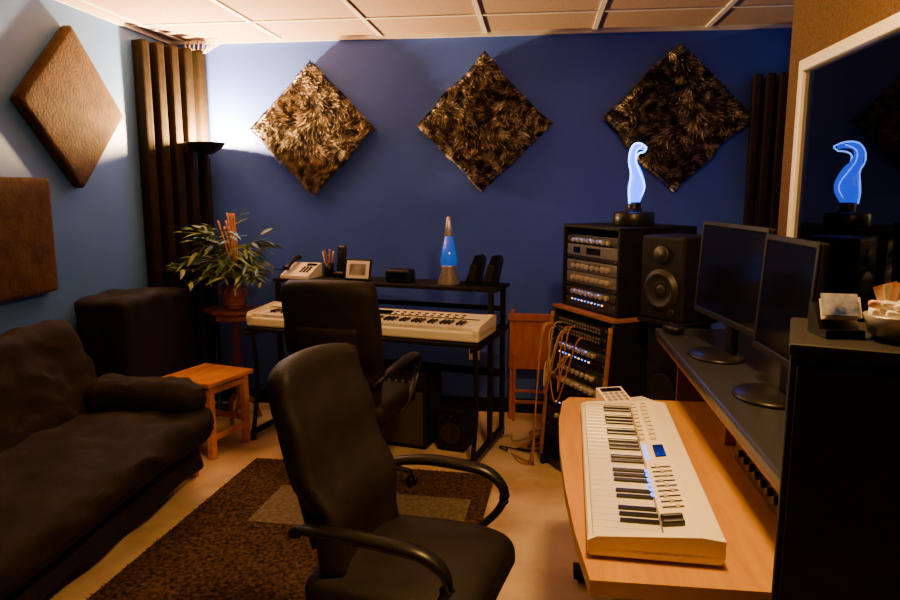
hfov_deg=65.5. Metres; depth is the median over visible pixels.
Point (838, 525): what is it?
storage cabinet
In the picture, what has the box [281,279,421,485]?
office chair
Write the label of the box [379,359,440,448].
amplifier
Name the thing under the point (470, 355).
wall outlet
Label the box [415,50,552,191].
acoustic panel
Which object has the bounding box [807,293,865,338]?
card holder
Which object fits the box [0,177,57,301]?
acoustic panel
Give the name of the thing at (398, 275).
clock radio
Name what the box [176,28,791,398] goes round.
wall
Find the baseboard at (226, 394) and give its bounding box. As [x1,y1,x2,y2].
[214,388,542,413]
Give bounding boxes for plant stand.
[202,304,261,424]
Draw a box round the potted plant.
[165,210,284,309]
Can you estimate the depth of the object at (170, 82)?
4.53 m
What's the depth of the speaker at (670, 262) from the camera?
3.11 m
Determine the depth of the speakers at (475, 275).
4.07 m
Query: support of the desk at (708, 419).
on the floor
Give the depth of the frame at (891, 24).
2.59 m
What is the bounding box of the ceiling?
[71,0,793,40]
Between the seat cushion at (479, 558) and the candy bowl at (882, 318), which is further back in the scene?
the seat cushion at (479, 558)
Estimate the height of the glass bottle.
0.175 m
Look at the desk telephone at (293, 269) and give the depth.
4.49 m
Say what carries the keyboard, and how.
on the desk at (708, 419)
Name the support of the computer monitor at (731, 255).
on the desk at (708, 419)
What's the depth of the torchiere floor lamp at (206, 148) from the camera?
4.60 m
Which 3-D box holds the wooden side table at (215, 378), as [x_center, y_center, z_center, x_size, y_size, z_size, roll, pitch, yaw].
[-1.422,0.651,4.131,0.366,0.452,0.380,4,10,23]
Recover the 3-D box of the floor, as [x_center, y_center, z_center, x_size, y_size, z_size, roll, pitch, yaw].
[-0.298,1.288,1.853,4.200,0.100,6.360,1,9,7]
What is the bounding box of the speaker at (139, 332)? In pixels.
[74,287,191,376]
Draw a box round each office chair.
[266,343,514,599]
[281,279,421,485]
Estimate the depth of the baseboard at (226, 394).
4.83 m
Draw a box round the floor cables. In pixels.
[499,429,539,451]
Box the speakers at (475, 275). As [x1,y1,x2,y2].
[464,254,503,286]
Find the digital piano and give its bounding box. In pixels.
[246,301,495,342]
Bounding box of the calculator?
[596,386,632,400]
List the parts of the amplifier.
control panel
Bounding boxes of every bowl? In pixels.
[862,281,899,342]
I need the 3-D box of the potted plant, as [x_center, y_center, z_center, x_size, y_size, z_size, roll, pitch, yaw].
[-1.418,-0.262,4.423,0.750,0.652,0.688,-2,9,-14]
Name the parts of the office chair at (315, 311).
backrest, armrest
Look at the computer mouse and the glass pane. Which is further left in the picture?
the computer mouse
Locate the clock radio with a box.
[385,268,414,282]
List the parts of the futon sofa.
mattress, seat mattress, wood frame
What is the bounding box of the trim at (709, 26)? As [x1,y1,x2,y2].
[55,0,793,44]
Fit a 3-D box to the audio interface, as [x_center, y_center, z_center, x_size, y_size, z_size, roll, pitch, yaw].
[0.911,0.463,1.793,0.258,0.105,0.440,1,9,7]
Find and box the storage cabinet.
[771,317,899,599]
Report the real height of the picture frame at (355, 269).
0.134 m
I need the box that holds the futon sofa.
[0,319,213,599]
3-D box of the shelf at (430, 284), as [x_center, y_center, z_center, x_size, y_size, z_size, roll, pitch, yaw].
[-0.383,-0.111,4.344,1.480,0.022,0.300,3,9,20]
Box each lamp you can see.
[185,141,237,410]
[437,217,459,284]
[612,142,654,225]
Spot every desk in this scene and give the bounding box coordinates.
[244,274,509,461]
[559,328,784,599]
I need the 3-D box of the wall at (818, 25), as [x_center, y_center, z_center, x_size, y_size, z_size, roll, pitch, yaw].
[1.321,0.164,0.632,0.530,2.500,4.520,1,9,7]
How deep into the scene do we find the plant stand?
4.53 m
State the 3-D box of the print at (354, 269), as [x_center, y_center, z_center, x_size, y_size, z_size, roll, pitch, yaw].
[-0.571,-0.188,4.325,0.110,0.069,0.020,3,9,20]
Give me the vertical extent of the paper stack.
0.014 m
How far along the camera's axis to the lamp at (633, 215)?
3.43 m
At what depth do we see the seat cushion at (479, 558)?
1.88 m
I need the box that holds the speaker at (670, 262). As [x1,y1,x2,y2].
[637,233,717,400]
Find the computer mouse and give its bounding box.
[663,322,684,334]
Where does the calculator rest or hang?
on the paper stack
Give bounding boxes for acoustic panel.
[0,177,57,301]
[11,25,122,187]
[249,60,376,195]
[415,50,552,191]
[603,43,750,191]
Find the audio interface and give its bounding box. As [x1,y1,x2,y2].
[735,441,778,516]
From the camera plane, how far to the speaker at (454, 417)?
4.07 m
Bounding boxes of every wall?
[0,0,166,334]
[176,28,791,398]
[777,0,899,235]
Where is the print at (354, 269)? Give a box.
[349,264,365,275]
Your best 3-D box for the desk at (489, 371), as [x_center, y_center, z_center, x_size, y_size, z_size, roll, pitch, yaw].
[-0.441,0.376,4.258,1.480,0.956,0.640,3,9,20]
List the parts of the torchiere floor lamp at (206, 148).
lamp shade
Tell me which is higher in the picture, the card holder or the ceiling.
the ceiling
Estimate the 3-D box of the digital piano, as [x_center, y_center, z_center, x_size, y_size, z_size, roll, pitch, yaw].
[-0.478,0.115,4.112,1.460,0.107,0.340,3,9,20]
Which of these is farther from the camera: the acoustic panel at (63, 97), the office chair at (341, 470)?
the acoustic panel at (63, 97)
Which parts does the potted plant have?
glazed pot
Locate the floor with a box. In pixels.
[43,401,640,599]
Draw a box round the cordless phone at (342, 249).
[333,245,346,277]
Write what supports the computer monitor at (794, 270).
on the desk at (708, 419)
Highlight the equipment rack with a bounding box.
[511,222,696,470]
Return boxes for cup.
[322,249,333,276]
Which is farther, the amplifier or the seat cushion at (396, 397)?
the amplifier
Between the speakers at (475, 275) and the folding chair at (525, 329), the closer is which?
the speakers at (475, 275)
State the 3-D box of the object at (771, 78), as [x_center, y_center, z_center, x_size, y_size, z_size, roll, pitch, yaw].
[1.933,-0.372,4.367,0.208,2.000,0.102,4,10,23]
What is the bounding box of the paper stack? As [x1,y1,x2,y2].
[630,396,652,400]
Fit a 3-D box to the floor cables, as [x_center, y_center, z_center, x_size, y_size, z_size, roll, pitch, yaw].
[0.460,0.846,4.264,0.308,0.020,0.421,1,9,7]
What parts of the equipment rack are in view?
wood trim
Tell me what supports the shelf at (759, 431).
attached to the desk at (708, 419)
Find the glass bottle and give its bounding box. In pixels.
[440,236,456,265]
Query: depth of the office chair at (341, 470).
1.91 m
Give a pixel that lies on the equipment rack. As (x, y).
(597, 339)
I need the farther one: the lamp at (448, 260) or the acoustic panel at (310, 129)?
the acoustic panel at (310, 129)
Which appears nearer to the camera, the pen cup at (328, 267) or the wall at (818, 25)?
the wall at (818, 25)
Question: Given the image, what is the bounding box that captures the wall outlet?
[469,349,479,359]
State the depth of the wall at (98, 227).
3.83 m
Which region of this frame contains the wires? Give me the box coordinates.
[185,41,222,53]
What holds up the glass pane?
attached to the wall at (818, 25)
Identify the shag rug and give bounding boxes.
[85,457,492,599]
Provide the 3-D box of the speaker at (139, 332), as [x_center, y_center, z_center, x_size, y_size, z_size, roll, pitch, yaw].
[-1.823,0.397,4.111,0.327,0.930,0.692,1,9,7]
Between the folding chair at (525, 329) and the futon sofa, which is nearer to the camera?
the futon sofa
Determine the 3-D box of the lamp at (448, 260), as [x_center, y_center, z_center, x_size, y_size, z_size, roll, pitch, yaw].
[-0.008,-0.293,4.146,0.136,0.400,0.136,3,9,20]
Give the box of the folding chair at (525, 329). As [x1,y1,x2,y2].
[508,309,550,420]
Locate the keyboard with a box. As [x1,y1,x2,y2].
[581,400,726,565]
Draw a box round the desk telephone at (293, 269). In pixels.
[280,255,321,278]
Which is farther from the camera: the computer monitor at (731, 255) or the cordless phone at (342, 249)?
the cordless phone at (342, 249)
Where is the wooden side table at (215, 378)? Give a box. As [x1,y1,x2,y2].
[162,363,252,459]
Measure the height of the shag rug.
0.019 m
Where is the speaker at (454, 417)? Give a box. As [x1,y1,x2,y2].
[437,399,472,452]
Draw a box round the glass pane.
[795,30,899,321]
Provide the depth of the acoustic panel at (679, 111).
4.31 m
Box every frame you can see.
[344,259,372,280]
[786,12,899,237]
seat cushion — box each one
[305,514,514,599]
[375,381,415,424]
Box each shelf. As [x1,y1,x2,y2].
[273,274,509,292]
[655,328,784,487]
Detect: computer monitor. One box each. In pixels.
[687,220,776,364]
[731,234,829,409]

